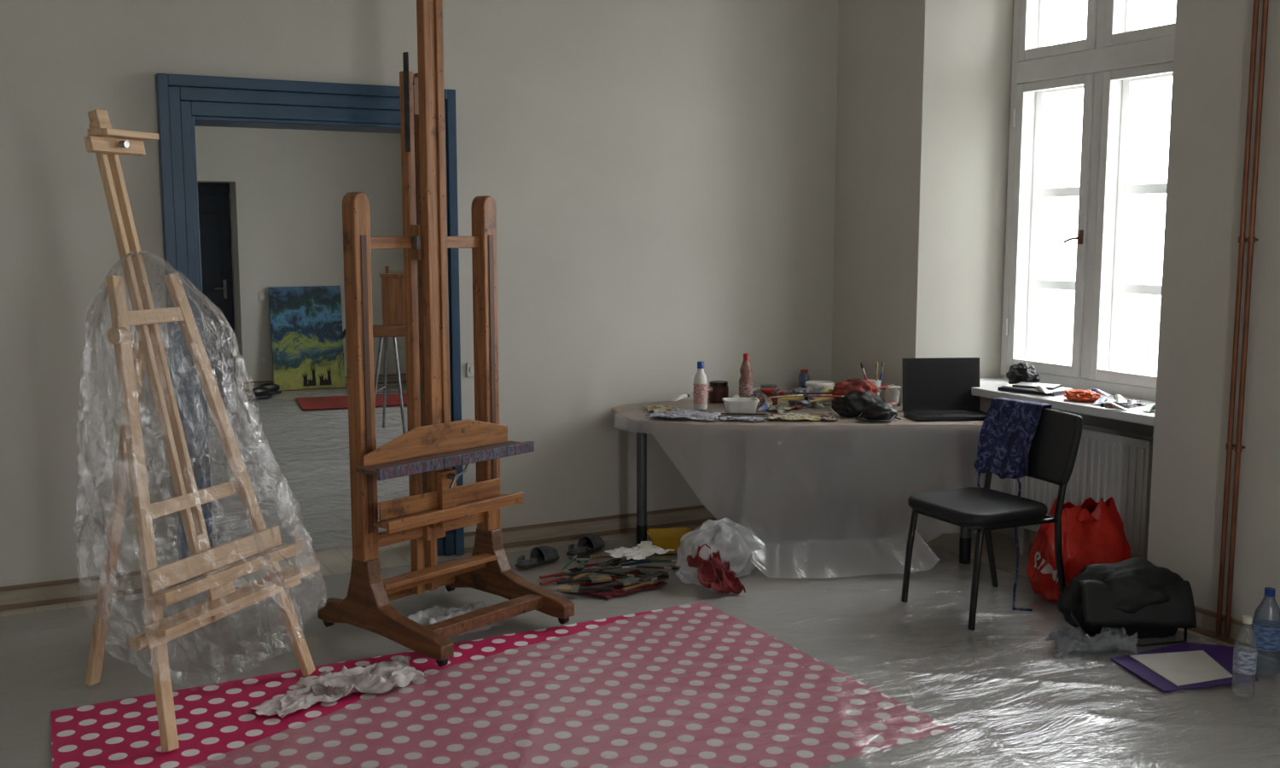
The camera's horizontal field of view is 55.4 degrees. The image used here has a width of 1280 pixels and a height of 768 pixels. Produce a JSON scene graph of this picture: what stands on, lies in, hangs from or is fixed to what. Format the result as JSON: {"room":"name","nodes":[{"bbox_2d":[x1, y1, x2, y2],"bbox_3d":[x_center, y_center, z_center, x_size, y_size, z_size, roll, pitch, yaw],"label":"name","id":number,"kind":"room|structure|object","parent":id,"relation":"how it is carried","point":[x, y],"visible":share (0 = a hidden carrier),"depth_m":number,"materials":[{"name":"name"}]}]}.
{"room":"art studio","nodes":[
{"label":"art studio","id":0,"kind":"room"},
{"bbox_2d":[194,125,406,391],"bbox_3d":[-4.805,-1.706,12.479,6.920,3.600,0.600,-4,8,-27],"label":"wall","id":1,"kind":"structure","parent":0,"point":[288,188],"depth_m":12.77,"materials":[{"name":"paint"}]},
{"bbox_2d":[197,182,236,388],"bbox_3d":[-4.788,-1.007,12.699,1.070,2.160,0.119,-4,8,-27],"label":"door","id":2,"kind":"structure","parent":1,"relation":"in","point":[212,197],"depth_m":12.86,"materials":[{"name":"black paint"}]},
{"bbox_2d":[244,373,406,391],"bbox_3d":[-3.116,-0.032,13.200,2.250,0.100,0.032,-4,8,-27],"label":"baseboard","id":3,"kind":"structure","parent":1,"relation":"attached to","point":[392,378],"depth_m":13.33,"materials":[{"name":"paint"}]},
{"bbox_2d":[0,0,838,587],"bbox_3d":[-1.737,-0.883,5.877,6.320,3.600,0.300,-4,8,-27],"label":"wall","id":4,"kind":"structure","parent":0,"point":[659,175],"depth_m":6.36,"materials":[{"name":"paint"}]},
{"bbox_2d":[0,570,180,610],"bbox_3d":[-3.312,0.976,5.108,2.612,0.100,0.032,-4,8,-27],"label":"baseboard","id":5,"kind":"structure","parent":4,"relation":"attached to","point":[129,583],"depth_m":5.47,"materials":[{"name":"paint"}]},
{"bbox_2d":[155,73,464,584],"bbox_3d":[-1.601,-0.266,5.996,1.376,2.345,0.370,-4,8,-27],"label":"trim","id":6,"kind":"structure","parent":4,"relation":"attached to","point":[184,102],"depth_m":5.62,"materials":[{"name":"blue paint"}]},
{"bbox_2d":[465,362,474,377],"bbox_3d":[-0.855,-0.074,6.254,0.070,0.075,0.016,-4,8,-27],"label":"light switch","id":7,"kind":"object","parent":4,"relation":"attached to","point":[469,366],"visible":0.56,"depth_m":6.24,"materials":[{"name":"plastic"}]},
{"bbox_2d":[464,490,823,552],"bbox_3d":[0.114,0.759,6.848,2.332,0.100,0.032,-4,8,-27],"label":"baseboard","id":8,"kind":"structure","parent":4,"relation":"attached to","point":[575,529],"depth_m":6.82,"materials":[{"name":"paint"}]},
{"bbox_2d":[0,383,1279,767],"bbox_3d":[-1.479,0.958,6.262,7.520,0.150,15.800,-4,8,-27],"label":"floor","id":9,"kind":"structure","parent":0,"point":[1004,708],"depth_m":4.90,"materials":[{"name":"plastic"}]},
{"bbox_2d":[267,285,345,390],"bbox_3d":[-3.502,-0.488,12.852,0.740,1.076,0.143,-4,8,-27],"label":"painting","id":10,"kind":"object","parent":9,"relation":"on","point":[307,346],"visible":0.9,"depth_m":12.84,"materials":[{"name":"paint"}]},
{"bbox_2d":[207,384,409,558],"bbox_3d":[-2.771,0.471,9.497,4.800,0.013,6.600,-4,8,-27],"label":"plastic sheet","id":11,"kind":"object","parent":9,"relation":"on","point":[296,460],"visible":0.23,"depth_m":8.63,"materials":[{"name":"plastic"}]},
{"bbox_2d":[246,386,272,400],"bbox_3d":[-3.770,0.086,12.081,0.090,0.114,0.280,5,9,34],"label":"shoe","id":12,"kind":"object","parent":11,"relation":"on","point":[257,392],"visible":1,"depth_m":12.04,"materials":[{"name":"black leather"}]},
{"bbox_2d":[258,383,281,395],"bbox_3d":[-3.773,0.048,12.391,0.090,0.114,0.280,6,9,40],"label":"shoe","id":13,"kind":"object","parent":11,"relation":"on","point":[274,388],"visible":0.57,"depth_m":12.39,"materials":[{"name":"leather"}]},
{"bbox_2d":[295,392,407,410],"bbox_3d":[-2.641,0.162,11.902,1.320,0.008,0.840,-3,8,-20],"label":"rug","id":14,"kind":"object","parent":11,"relation":"on","point":[392,399],"visible":0.49,"depth_m":11.81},
{"bbox_2d":[339,266,406,433],"bbox_3d":[-2.041,-0.268,9.901,0.542,1.363,0.568,4,8,29],"label":"easel","id":15,"kind":"object","parent":11,"relation":"on","point":[392,284],"visible":0.66,"depth_m":9.95,"materials":[{"name":"wood"}]},
{"bbox_2d":[989,424,1153,559],"bbox_3d":[2.116,0.556,5.986,0.113,0.716,1.044,-4,8,-27],"label":"radiator","id":16,"kind":"object","parent":9,"relation":"on","point":[1108,463],"visible":0.35,"depth_m":5.70,"materials":[{"name":"metal"}]},
{"bbox_2d":[1082,424,1153,559],"bbox_3d":[2.110,0.480,5.993,0.110,0.566,1.010,-4,8,-27],"label":"grille","id":17,"kind":"object","parent":16,"relation":"attached to","point":[1116,464],"depth_m":5.63,"materials":[{"name":"metal"}]},
{"bbox_3d":[-0.237,1.163,3.985,5.450,0.003,4.600,-4,8,-27],"label":"plastic sheet","id":18,"kind":"object","parent":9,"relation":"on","visible":0},
{"bbox_2d":[317,0,574,666],"bbox_3d":[-0.823,-0.369,4.916,0.790,2.779,0.815,6,9,40],"label":"easel","id":19,"kind":"object","parent":18,"relation":"on","point":[431,449],"visible":1,"depth_m":4.93,"materials":[{"name":"brown wood"}]},
{"bbox_2d":[355,440,522,476],"bbox_3d":[-0.780,0.297,4.962,0.127,0.017,0.815,6,9,40],"label":"shelf","id":20,"kind":"object","parent":19,"relation":"attached to","point":[453,456],"depth_m":4.89,"materials":[{"name":"wood"}]},
{"bbox_2d":[372,468,523,534],"bbox_3d":[-0.775,0.473,4.996,0.113,0.230,0.720,6,9,40],"label":"shelf","id":21,"kind":"object","parent":19,"relation":"attached to","point":[445,502],"depth_m":4.99,"materials":[{"name":"brown wood"}]},
{"bbox_2d":[51,601,954,767],"bbox_3d":[-0.506,1.145,4.093,2.746,0.004,1.740,-4,8,-27],"label":"cloth","id":22,"kind":"object","parent":18,"relation":"on","point":[694,685],"visible":0.91,"depth_m":4.19,"materials":[{"name":"fabric"}]},
{"bbox_2d":[83,109,319,752],"bbox_3d":[-1.674,0.099,4.199,0.728,2.049,0.820,3,8,21],"label":"easel","id":23,"kind":"object","parent":22,"relation":"on","point":[224,600],"visible":1,"depth_m":4.17,"materials":[{"name":"brown wood"}]},
{"bbox_2d":[250,686,343,717],"bbox_3d":[-1.199,1.107,4.253,0.206,0.018,0.295,5,9,34],"label":"paper sheet","id":24,"kind":"object","parent":22,"relation":"on","point":[295,700],"visible":0.98,"depth_m":4.25,"materials":[{"name":"paper"}]},
{"bbox_2d":[295,656,427,698],"bbox_3d":[-0.999,1.070,4.437,0.445,0.045,0.278,-5,9,-34],"label":"rag","id":25,"kind":"object","parent":22,"relation":"on","point":[380,677],"visible":1,"depth_m":4.42,"materials":[{"name":"fabric"}]},
{"bbox_2d":[515,546,558,569],"bbox_3d":[-0.510,0.852,6.093,0.105,0.078,0.282,5,9,37],"label":"slipper","id":26,"kind":"object","parent":18,"relation":"on","point":[543,554],"visible":1,"depth_m":6.08,"materials":[{"name":"grey fabric"}]},
{"bbox_2d":[539,571,578,585],"bbox_3d":[-0.384,0.920,5.749,0.220,0.017,0.054,-7,10,-44],"label":"brush","id":27,"kind":"object","parent":18,"relation":"on","point":[567,577],"visible":0.69,"depth_m":5.74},
{"bbox_2d":[539,567,581,579],"bbox_3d":[-0.384,0.908,5.843,0.220,0.017,0.054,-5,9,-35],"label":"brush","id":28,"kind":"object","parent":18,"relation":"on","point":[574,569],"visible":0.75,"depth_m":5.84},
{"bbox_2d":[566,534,605,556],"bbox_3d":[-0.280,0.824,6.322,0.105,0.078,0.282,4,8,31],"label":"slipper","id":29,"kind":"object","parent":18,"relation":"on","point":[590,542],"visible":1,"depth_m":6.32,"materials":[{"name":"grey fabric"}]},
{"bbox_2d":[569,554,612,560],"bbox_3d":[-0.209,0.853,6.013,0.280,0.017,0.043,-2,7,-13],"label":"brush","id":30,"kind":"object","parent":18,"relation":"on","point":[591,557],"visible":0.54,"depth_m":6.01,"materials":[{"name":"brown wood"}]},
{"bbox_2d":[584,558,622,567],"bbox_3d":[-0.188,0.867,5.898,0.220,0.017,0.043,-4,8,-27],"label":"brush","id":31,"kind":"object","parent":18,"relation":"on","point":[596,563],"visible":0.41,"depth_m":5.88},
{"bbox_2d":[576,554,589,570],"bbox_3d":[-0.276,0.856,5.848,0.065,0.017,0.220,0,7,0],"label":"brush","id":32,"kind":"object","parent":31,"relation":"on","point":[582,559],"visible":0.99,"depth_m":5.87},
{"bbox_2d":[568,569,667,599],"bbox_3d":[-0.105,0.936,5.695,0.475,0.012,0.291,-6,9,-38],"label":"cloth","id":33,"kind":"object","parent":18,"relation":"on","point":[617,590],"visible":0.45,"depth_m":5.65,"materials":[{"name":"fabric"}]},
{"bbox_2d":[553,570,603,576],"bbox_3d":[-0.277,0.869,5.626,0.256,0.014,0.013,-4,8,-27],"label":"brush","id":34,"kind":"object","parent":33,"relation":"on","point":[589,571],"visible":0.69,"depth_m":5.61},
{"bbox_2d":[557,574,611,583],"bbox_3d":[-0.262,0.912,5.678,0.250,0.017,0.075,-2,7,-16],"label":"brush","id":35,"kind":"object","parent":33,"relation":"on","point":[593,578],"visible":0.99,"depth_m":5.67,"materials":[{"name":"wood"}]},
{"bbox_2d":[571,563,609,580],"bbox_3d":[-0.238,0.885,5.753,0.043,0.017,0.280,4,8,31],"label":"brush","id":36,"kind":"object","parent":35,"relation":"on","point":[605,565],"visible":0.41,"depth_m":5.75,"materials":[{"name":"brown wood"}]},
{"bbox_2d":[557,583,613,592],"bbox_3d":[-0.246,0.929,5.540,0.250,0.017,0.075,0,7,4],"label":"brush","id":37,"kind":"object","parent":33,"relation":"on","point":[574,588],"visible":1,"depth_m":5.53,"materials":[{"name":"wood"}]},
{"bbox_2d":[587,576,640,587],"bbox_3d":[-0.120,0.920,5.615,0.280,0.017,0.075,-5,8,-33],"label":"brush","id":38,"kind":"object","parent":33,"relation":"on","point":[631,580],"visible":0.93,"depth_m":5.62,"materials":[{"name":"wood"}]},
{"bbox_2d":[590,570,641,577],"bbox_3d":[-0.111,0.872,5.605,0.256,0.014,0.013,3,8,20],"label":"brush","id":39,"kind":"object","parent":33,"relation":"on","point":[599,572],"visible":1,"depth_m":5.60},
{"bbox_2d":[581,564,636,570],"bbox_3d":[-0.140,0.847,5.611,0.256,0.014,0.013,-2,7,-14],"label":"brush","id":40,"kind":"object","parent":39,"relation":"on","point":[631,566],"visible":1,"depth_m":5.61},
{"bbox_2d":[616,558,627,565],"bbox_3d":[-0.056,0.826,5.780,0.013,0.014,0.256,3,8,21],"label":"brush","id":41,"kind":"object","parent":33,"relation":"on","point":[625,560],"visible":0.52,"depth_m":5.71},
{"bbox_2d":[604,541,674,559],"bbox_3d":[-0.011,0.799,5.855,0.321,0.018,0.238,-7,10,-44],"label":"paper sheet","id":42,"kind":"object","parent":41,"relation":"on","point":[645,549],"visible":1,"depth_m":5.84,"materials":[{"name":"paper"}]},
{"bbox_2d":[620,555,667,566],"bbox_3d":[0.016,0.864,5.926,0.250,0.017,0.043,-5,8,-33],"label":"brush","id":43,"kind":"object","parent":33,"relation":"on","point":[661,557],"visible":0.72,"depth_m":5.92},
{"bbox_2d":[621,578,668,591],"bbox_3d":[0.018,0.928,5.681,0.054,0.017,0.280,7,10,42],"label":"brush","id":44,"kind":"object","parent":33,"relation":"on","point":[650,581],"visible":0.8,"depth_m":5.67,"materials":[{"name":"brown wood"}]},
{"bbox_2d":[621,572,669,579],"bbox_3d":[0.021,0.904,5.741,0.220,0.017,0.075,-1,7,-7],"label":"brush","id":45,"kind":"object","parent":44,"relation":"on","point":[666,576],"visible":0.54,"depth_m":5.72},
{"bbox_2d":[638,564,681,581],"bbox_3d":[0.088,0.880,5.657,0.065,0.017,0.280,5,9,37],"label":"brush","id":46,"kind":"object","parent":18,"relation":"on","point":[660,572],"visible":0.97,"depth_m":5.66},
{"bbox_2d":[635,565,679,570],"bbox_3d":[0.056,0.859,5.712,0.256,0.014,0.013,1,7,9],"label":"brush","id":47,"kind":"object","parent":46,"relation":"on","point":[638,567],"visible":0.88,"depth_m":5.70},
{"bbox_2d":[632,559,686,562],"bbox_3d":[0.092,0.838,5.783,0.256,0.014,0.013,1,7,5],"label":"brush","id":48,"kind":"object","parent":46,"relation":"on","point":[659,561],"visible":0.93,"depth_m":5.78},
{"bbox_2d":[646,527,694,553],"bbox_3d":[0.157,0.813,6.318,0.233,0.100,0.159,-1,7,-10],"label":"box","id":49,"kind":"object","parent":18,"relation":"on","point":[665,538],"visible":0.69,"depth_m":6.26,"materials":[{"name":"plastic"}]},
{"bbox_2d":[686,542,745,594],"bbox_3d":[0.348,0.851,5.603,0.204,0.197,0.242,-5,9,-35],"label":"cloth","id":50,"kind":"object","parent":18,"relation":"on","point":[717,575],"visible":1,"depth_m":5.60,"materials":[{"name":"fabric"}]},
{"bbox_2d":[674,517,762,585],"bbox_3d":[0.362,0.784,5.811,0.468,0.282,0.269,-5,8,-33],"label":"plastic bag","id":51,"kind":"object","parent":18,"relation":"on","point":[688,579],"visible":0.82,"depth_m":5.87,"materials":[{"name":"plastic"}]},
{"bbox_2d":[611,395,983,564],"bbox_3d":[0.774,0.511,6.293,1.570,0.714,1.459,-4,8,-27],"label":"work table","id":52,"kind":"object","parent":18,"relation":"on","point":[953,427],"visible":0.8,"depth_m":6.10,"materials":[{"name":"laminate"}]},
{"bbox_2d":[625,398,981,425],"bbox_3d":[0.777,0.511,6.259,1.614,0.713,1.503,-4,8,-27],"label":"plastic cover","id":53,"kind":"object","parent":52,"relation":"on","point":[881,398],"visible":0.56,"depth_m":6.05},
{"bbox_2d":[641,405,678,411],"bbox_3d":[0.115,0.128,6.377,0.188,0.015,0.207,-1,7,-10],"label":"leaflet","id":54,"kind":"object","parent":53,"relation":"on","point":[668,408],"visible":0.83,"depth_m":6.40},
{"bbox_2d":[669,393,689,401],"bbox_3d":[0.217,0.070,6.536,0.044,0.028,0.140,6,9,40],"label":"paint tube","id":55,"kind":"object","parent":53,"relation":"on","point":[684,396],"visible":1,"depth_m":6.52,"materials":[{"name":"white plastic"}]},
{"bbox_2d":[645,407,721,420],"bbox_3d":[0.223,0.151,6.136,0.385,0.027,0.279,2,7,13],"label":"sketch sheet","id":56,"kind":"object","parent":53,"relation":"on","point":[676,413],"visible":1,"depth_m":6.09,"materials":[{"name":"paper"}]},
{"bbox_2d":[693,360,707,409],"bbox_3d":[0.317,0.007,6.390,0.073,0.250,0.073,-4,8,-27],"label":"paint bottle","id":57,"kind":"object","parent":53,"relation":"on","point":[700,380],"visible":0.99,"depth_m":6.37,"materials":[{"name":"white plastic"}]},
{"bbox_2d":[708,380,728,402],"bbox_3d":[0.430,0.042,6.679,0.110,0.110,0.110,-4,8,-27],"label":"glass jar","id":58,"kind":"object","parent":53,"relation":"on","point":[720,391],"visible":0.88,"depth_m":6.63,"materials":[{"name":"brown glass"}]},
{"bbox_2d":[721,397,759,415],"bbox_3d":[0.515,0.115,6.234,0.180,0.075,0.127,-1,7,-4],"label":"plastic tub","id":59,"kind":"object","parent":53,"relation":"on","point":[732,404],"visible":0.94,"depth_m":6.18,"materials":[{"name":"plastic"}]},
{"bbox_2d":[719,415,767,421],"bbox_3d":[0.512,0.171,6.045,0.240,0.012,0.127,1,7,4],"label":"newspaper","id":60,"kind":"object","parent":53,"relation":"on","point":[741,417],"visible":1,"depth_m":6.03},
{"bbox_2d":[721,413,765,415],"bbox_3d":[0.508,0.147,6.008,0.220,0.006,0.016,1,7,7],"label":"ruler","id":61,"kind":"object","parent":60,"relation":"on","point":[721,413],"visible":1,"depth_m":6.01,"materials":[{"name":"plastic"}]},
{"bbox_2d":[738,353,752,397],"bbox_3d":[0.574,-0.030,6.609,0.078,0.270,0.078,-4,8,-27],"label":"paint bottle","id":62,"kind":"object","parent":53,"relation":"on","point":[746,381],"visible":0.85,"depth_m":6.58,"materials":[{"name":"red plastic"}]},
{"bbox_2d":[746,393,773,410],"bbox_3d":[0.623,0.090,6.397,0.155,0.084,0.139,-4,8,-27],"label":"rag","id":63,"kind":"object","parent":53,"relation":"on","point":[763,398],"visible":0.48,"depth_m":6.36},
{"bbox_2d":[759,384,777,393],"bbox_3d":[0.715,0.044,6.782,0.100,0.080,0.100,-4,8,-27],"label":"glass jar","id":64,"kind":"object","parent":53,"relation":"on","point":[762,386],"visible":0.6,"depth_m":6.76,"materials":[{"name":"glass"}]},
{"bbox_2d":[775,405,786,413],"bbox_3d":[0.723,0.128,6.293,0.044,0.028,0.120,-1,7,-6],"label":"paint tube","id":65,"kind":"object","parent":53,"relation":"on","point":[779,408],"visible":0.99,"depth_m":6.27,"materials":[{"name":"white plastic"}]},
{"bbox_2d":[777,395,808,401],"bbox_3d":[0.792,0.071,6.301,0.160,0.028,0.044,3,8,24],"label":"paint tube","id":66,"kind":"object","parent":65,"relation":"on","point":[801,398],"visible":0.86,"depth_m":6.28,"materials":[{"name":"yellow plastic"}]},
{"bbox_2d":[768,393,808,398],"bbox_3d":[0.758,0.062,6.217,0.244,0.014,0.013,-4,8,-27],"label":"brush","id":67,"kind":"object","parent":66,"relation":"on","point":[804,394],"visible":1,"depth_m":6.21,"materials":[{"name":"brown wood"}]},
{"bbox_2d":[767,397,831,410],"bbox_3d":[0.774,0.102,6.597,0.490,0.012,0.401,-6,9,-38],"label":"sheet","id":68,"kind":"object","parent":53,"relation":"on","point":[786,405],"visible":0.3,"depth_m":6.48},
{"bbox_2d":[761,388,777,405],"bbox_3d":[0.691,0.071,6.523,0.090,0.090,0.090,-4,8,-27],"label":"glass jar","id":69,"kind":"object","parent":68,"relation":"on","point":[767,392],"visible":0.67,"depth_m":6.49,"materials":[{"name":"red glass"}]},
{"bbox_2d":[787,386,821,407],"bbox_3d":[0.880,0.068,6.504,0.202,0.102,0.148,-4,8,-27],"label":"rag","id":70,"kind":"object","parent":68,"relation":"on","point":[807,389],"visible":0.6,"depth_m":6.46,"materials":[{"name":"fabric"}]},
{"bbox_2d":[765,412,838,420],"bbox_3d":[0.803,0.161,6.099,0.360,0.019,0.218,0,7,2],"label":"magazine","id":71,"kind":"object","parent":53,"relation":"on","point":[829,416],"visible":0.99,"depth_m":6.08,"materials":[{"name":"paper"}]},
{"bbox_2d":[798,369,809,388],"bbox_3d":[0.929,-0.007,6.908,0.060,0.150,0.060,-4,8,-27],"label":"paint bottle","id":72,"kind":"object","parent":53,"relation":"on","point":[804,376],"visible":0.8,"depth_m":6.88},
{"bbox_2d":[805,380,834,401],"bbox_3d":[0.993,0.039,6.743,0.159,0.100,0.159,-4,8,-27],"label":"plastic bucket","id":73,"kind":"object","parent":53,"relation":"on","point":[827,385],"visible":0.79,"depth_m":6.68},
{"bbox_2d":[809,397,833,401],"bbox_3d":[0.952,0.076,6.261,0.160,0.028,0.044,-1,7,-4],"label":"paint tube","id":74,"kind":"object","parent":53,"relation":"on","point":[821,399],"visible":0.61,"depth_m":6.25,"materials":[{"name":"yellow plastic"}]},
{"bbox_2d":[807,395,846,397],"bbox_3d":[0.959,0.062,6.121,0.244,0.014,0.013,0,7,1],"label":"brush","id":75,"kind":"object","parent":53,"relation":"on","point":[816,396],"visible":1,"depth_m":6.12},
{"bbox_2d":[831,378,884,417],"bbox_3d":[1.100,0.066,6.164,0.264,0.189,0.182,0,7,2],"label":"plastic bag","id":76,"kind":"object","parent":53,"relation":"on","point":[860,393],"visible":0.82,"depth_m":6.13,"materials":[{"name":"plastic"}]},
{"bbox_2d":[855,402,898,422],"bbox_3d":[1.170,0.137,6.000,0.157,0.089,0.177,6,9,38],"label":"plastic bag","id":77,"kind":"object","parent":53,"relation":"on","point":[875,412],"visible":1,"depth_m":5.97,"materials":[{"name":"black plastic"}]},
{"bbox_2d":[884,385,900,402],"bbox_3d":[1.353,0.063,6.547,0.088,0.100,0.088,-4,8,-27],"label":"plastic cup","id":78,"kind":"object","parent":53,"relation":"on","point":[892,393],"visible":0.69,"depth_m":6.52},
{"bbox_2d":[901,357,987,420],"bbox_3d":[1.550,0.023,6.128,0.405,0.286,0.259,-1,7,-5],"label":"laptop","id":79,"kind":"object","parent":53,"relation":"on","point":[934,388],"visible":0.98,"depth_m":6.22,"materials":[{"name":"black plastic"}]},
{"bbox_3d":[0.468,1.158,3.912,4.200,0.021,3.030,-4,8,-27],"label":"plastic sheet","id":80,"kind":"object","parent":18,"relation":"on","visible":0},
{"bbox_2d":[901,407,1082,630],"bbox_3d":[1.531,0.552,5.330,0.623,0.864,0.502,-4,8,-27],"label":"office chair","id":81,"kind":"object","parent":80,"relation":"on","point":[1055,445],"visible":0.91,"depth_m":5.24,"materials":[{"name":"black fabric"}]},
{"bbox_2d":[971,397,1052,610],"bbox_3d":[1.699,0.525,5.476,0.250,0.876,0.455,-2,7,-14],"label":"cloth","id":82,"kind":"object","parent":81,"relation":"hanging from","point":[1009,427],"visible":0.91,"depth_m":5.51,"materials":[{"name":"fabric"}]},
{"bbox_2d":[1026,496,1131,601],"bbox_3d":[1.992,0.736,5.506,0.487,0.454,0.341,-3,8,-25],"label":"bag","id":83,"kind":"object","parent":80,"relation":"on","point":[1092,532],"visible":0.69,"depth_m":5.40,"materials":[{"name":"red plastic"}]},
{"bbox_2d":[1044,626,1138,658],"bbox_3d":[1.775,1.008,4.796,0.366,0.083,0.229,0,7,2],"label":"plastic bag","id":84,"kind":"object","parent":80,"relation":"on","point":[1082,639],"visible":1,"depth_m":4.78,"materials":[{"name":"plastic"}]},
{"bbox_2d":[1057,557,1196,646],"bbox_3d":[1.990,0.870,4.987,0.538,0.313,0.347,0,7,2],"label":"shoulder bag","id":85,"kind":"object","parent":80,"relation":"on","point":[1146,599],"visible":0.95,"depth_m":4.90,"materials":[{"name":"black fabric"}]},
{"bbox_2d":[1111,642,1258,692],"bbox_3d":[2.112,1.068,4.624,0.660,0.004,0.410,-4,8,-27],"label":"folder","id":86,"kind":"object","parent":80,"relation":"on","point":[1221,654],"visible":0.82,"depth_m":4.62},
{"bbox_2d":[1129,650,1232,686],"bbox_3d":[2.072,1.067,4.592,0.313,0.004,0.326,-1,7,-9],"label":"paper stack","id":87,"kind":"object","parent":86,"relation":"on","point":[1186,667],"visible":0.86,"depth_m":4.59,"materials":[{"name":"paper"}]},
{"bbox_2d":[1231,615,1257,697],"bbox_3d":[2.139,0.960,4.313,0.076,0.285,0.076,-4,8,-27],"label":"water bottle","id":88,"kind":"object","parent":80,"relation":"on","point":[1244,657],"visible":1,"depth_m":4.30,"materials":[{"name":"plastic"}]},
{"bbox_2d":[1250,587,1279,675],"bbox_3d":[2.329,0.915,4.530,0.102,0.320,0.102,-4,8,-27],"label":"water bottle","id":89,"kind":"object","parent":80,"relation":"on","point":[1266,632],"visible":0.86,"depth_m":4.51,"materials":[{"name":"plastic"}]},
{"bbox_2d":[831,0,1279,623],"bbox_3d":[1.480,-1.048,7.198,0.620,3.600,14.600,-4,8,-27],"label":"wall","id":90,"kind":"structure","parent":0,"point":[924,86],"depth_m":6.41,"materials":[{"name":"paint"}]},
{"bbox_2d":[832,491,910,534],"bbox_3d":[1.308,0.736,7.037,0.032,0.100,0.740,-4,8,-27],"label":"baseboard","id":91,"kind":"structure","parent":90,"relation":"attached to","point":[895,520],"depth_m":6.98,"materials":[{"name":"paint"}]},
{"bbox_2d":[971,378,1155,425],"bbox_3d":[2.040,0.065,6.024,0.410,0.042,1.553,-4,8,-27],"label":"window sill","id":92,"kind":"structure","parent":90,"relation":"attached to","point":[988,386],"depth_m":5.71,"materials":[{"name":"white paint"}]},
{"bbox_2d":[1006,361,1040,383],"bbox_3d":[1.973,-0.053,6.285,0.147,0.123,0.187,-4,8,-27],"label":"bundle","id":93,"kind":"object","parent":92,"relation":"on","point":[1020,372],"visible":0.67,"depth_m":6.24,"materials":[{"name":"black plastic"}]},
{"bbox_2d":[997,386,1064,395],"bbox_3d":[1.965,0.029,6.066,0.200,0.016,0.300,-7,10,-44],"label":"notebook","id":94,"kind":"object","parent":92,"relation":"on","point":[1000,388],"visible":0.5,"depth_m":5.99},
{"bbox_2d":[1002,384,1072,392],"bbox_3d":[1.966,0.017,6.042,0.190,0.008,0.270,-5,9,-35],"label":"paper stack","id":95,"kind":"object","parent":94,"relation":"on","point":[1061,388],"visible":0.5,"depth_m":5.98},
{"bbox_2d":[1012,381,1061,389],"bbox_3d":[1.961,0.008,6.027,0.200,0.010,0.150,5,9,34],"label":"notebook","id":96,"kind":"object","parent":95,"relation":"on","point":[1029,385],"visible":0.99,"depth_m":6.00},
{"bbox_2d":[1034,385,1053,393],"bbox_3d":[1.938,0.025,5.875,0.044,0.028,0.110,-2,7,-17],"label":"paint tube","id":97,"kind":"object","parent":92,"relation":"on","point":[1039,388],"visible":1,"depth_m":5.86,"materials":[{"name":"white plastic"}]},
{"bbox_2d":[1061,389,1101,401],"bbox_3d":[2.074,0.050,5.740,0.143,0.053,0.210,-4,8,-27],"label":"bag","id":98,"kind":"object","parent":92,"relation":"on","point":[1080,395],"visible":0.99,"depth_m":5.70,"materials":[{"name":"plastic"}]},
{"bbox_2d":[1087,388,1111,395],"bbox_3d":[2.174,0.037,5.782,0.044,0.028,0.110,-6,9,-40],"label":"paint tube","id":99,"kind":"object","parent":92,"relation":"on","point":[1097,391],"visible":0.72,"depth_m":5.77,"materials":[{"name":"white plastic"}]},
{"bbox_2d":[1100,401,1127,409],"bbox_3d":[2.119,0.097,5.457,0.110,0.028,0.044,4,8,27],"label":"paint tube","id":100,"kind":"object","parent":92,"relation":"on","point":[1108,405],"visible":1,"depth_m":5.45,"materials":[{"name":"white plastic"}]},
{"bbox_2d":[1099,399,1146,407],"bbox_3d":[2.220,0.086,5.606,0.186,0.017,0.192,6,9,40],"label":"leaflet","id":101,"kind":"object","parent":92,"relation":"on","point":[1130,403],"visible":0.8,"depth_m":5.57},
{"bbox_2d":[1113,394,1127,402],"bbox_3d":[2.182,0.065,5.555,0.044,0.028,0.110,1,7,6],"label":"paint tube","id":102,"kind":"object","parent":101,"relation":"on","point":[1119,398],"visible":1,"depth_m":5.53,"materials":[{"name":"white plastic"}]},
{"bbox_2d":[1140,403,1155,412],"bbox_3d":[2.265,0.104,5.405,0.110,0.028,0.044,-6,9,-38],"label":"paint tube","id":103,"kind":"object","parent":92,"relation":"on","point":[1151,407],"visible":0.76,"depth_m":5.39,"materials":[{"name":"white plastic"}]},
{"bbox_2d":[1000,0,1175,401],"bbox_3d":[2.285,-1.101,6.005,0.238,2.280,1.170,-4,8,-27],"label":"window","id":104,"kind":"structure","parent":90,"relation":"in","point":[1114,55],"depth_m":6.06,"materials":[{"name":"white paint"}]},
{"bbox_2d":[1186,605,1277,659],"bbox_3d":[2.631,1.056,4.471,0.032,0.100,1.930,-4,8,-27],"label":"baseboard","id":105,"kind":"structure","parent":90,"relation":"attached to","point":[1206,619],"depth_m":4.96,"materials":[{"name":"paint"}]},
{"bbox_2d":[1215,0,1259,635],"bbox_3d":[2.363,-0.748,4.754,0.048,3.570,0.028,-4,8,-27],"label":"pipe","id":106,"kind":"object","parent":90,"relation":"attached to","point":[1242,239],"visible":0.91,"depth_m":4.80,"materials":[{"name":"orange metal"}]},
{"bbox_2d":[1223,0,1268,639],"bbox_3d":[2.382,-0.744,4.718,0.048,3.570,0.028,-4,8,-27],"label":"pipe","id":107,"kind":"object","parent":90,"relation":"attached to","point":[1251,238],"visible":1,"depth_m":4.76,"materials":[{"name":"orange metal"}]},
{"label":"outside","id":108,"kind":"structure","parent":0,"visible":0},
{"bbox_2d":[1035,292,1160,374],"bbox_3d":[15.474,0.362,19.345,35.000,0.200,60.000,-4,8,-27],"label":"window pane","id":109,"kind":"structure","parent":108,"point":[1141,317],"depth_m":32.47,"materials":[{"name":"glass"}]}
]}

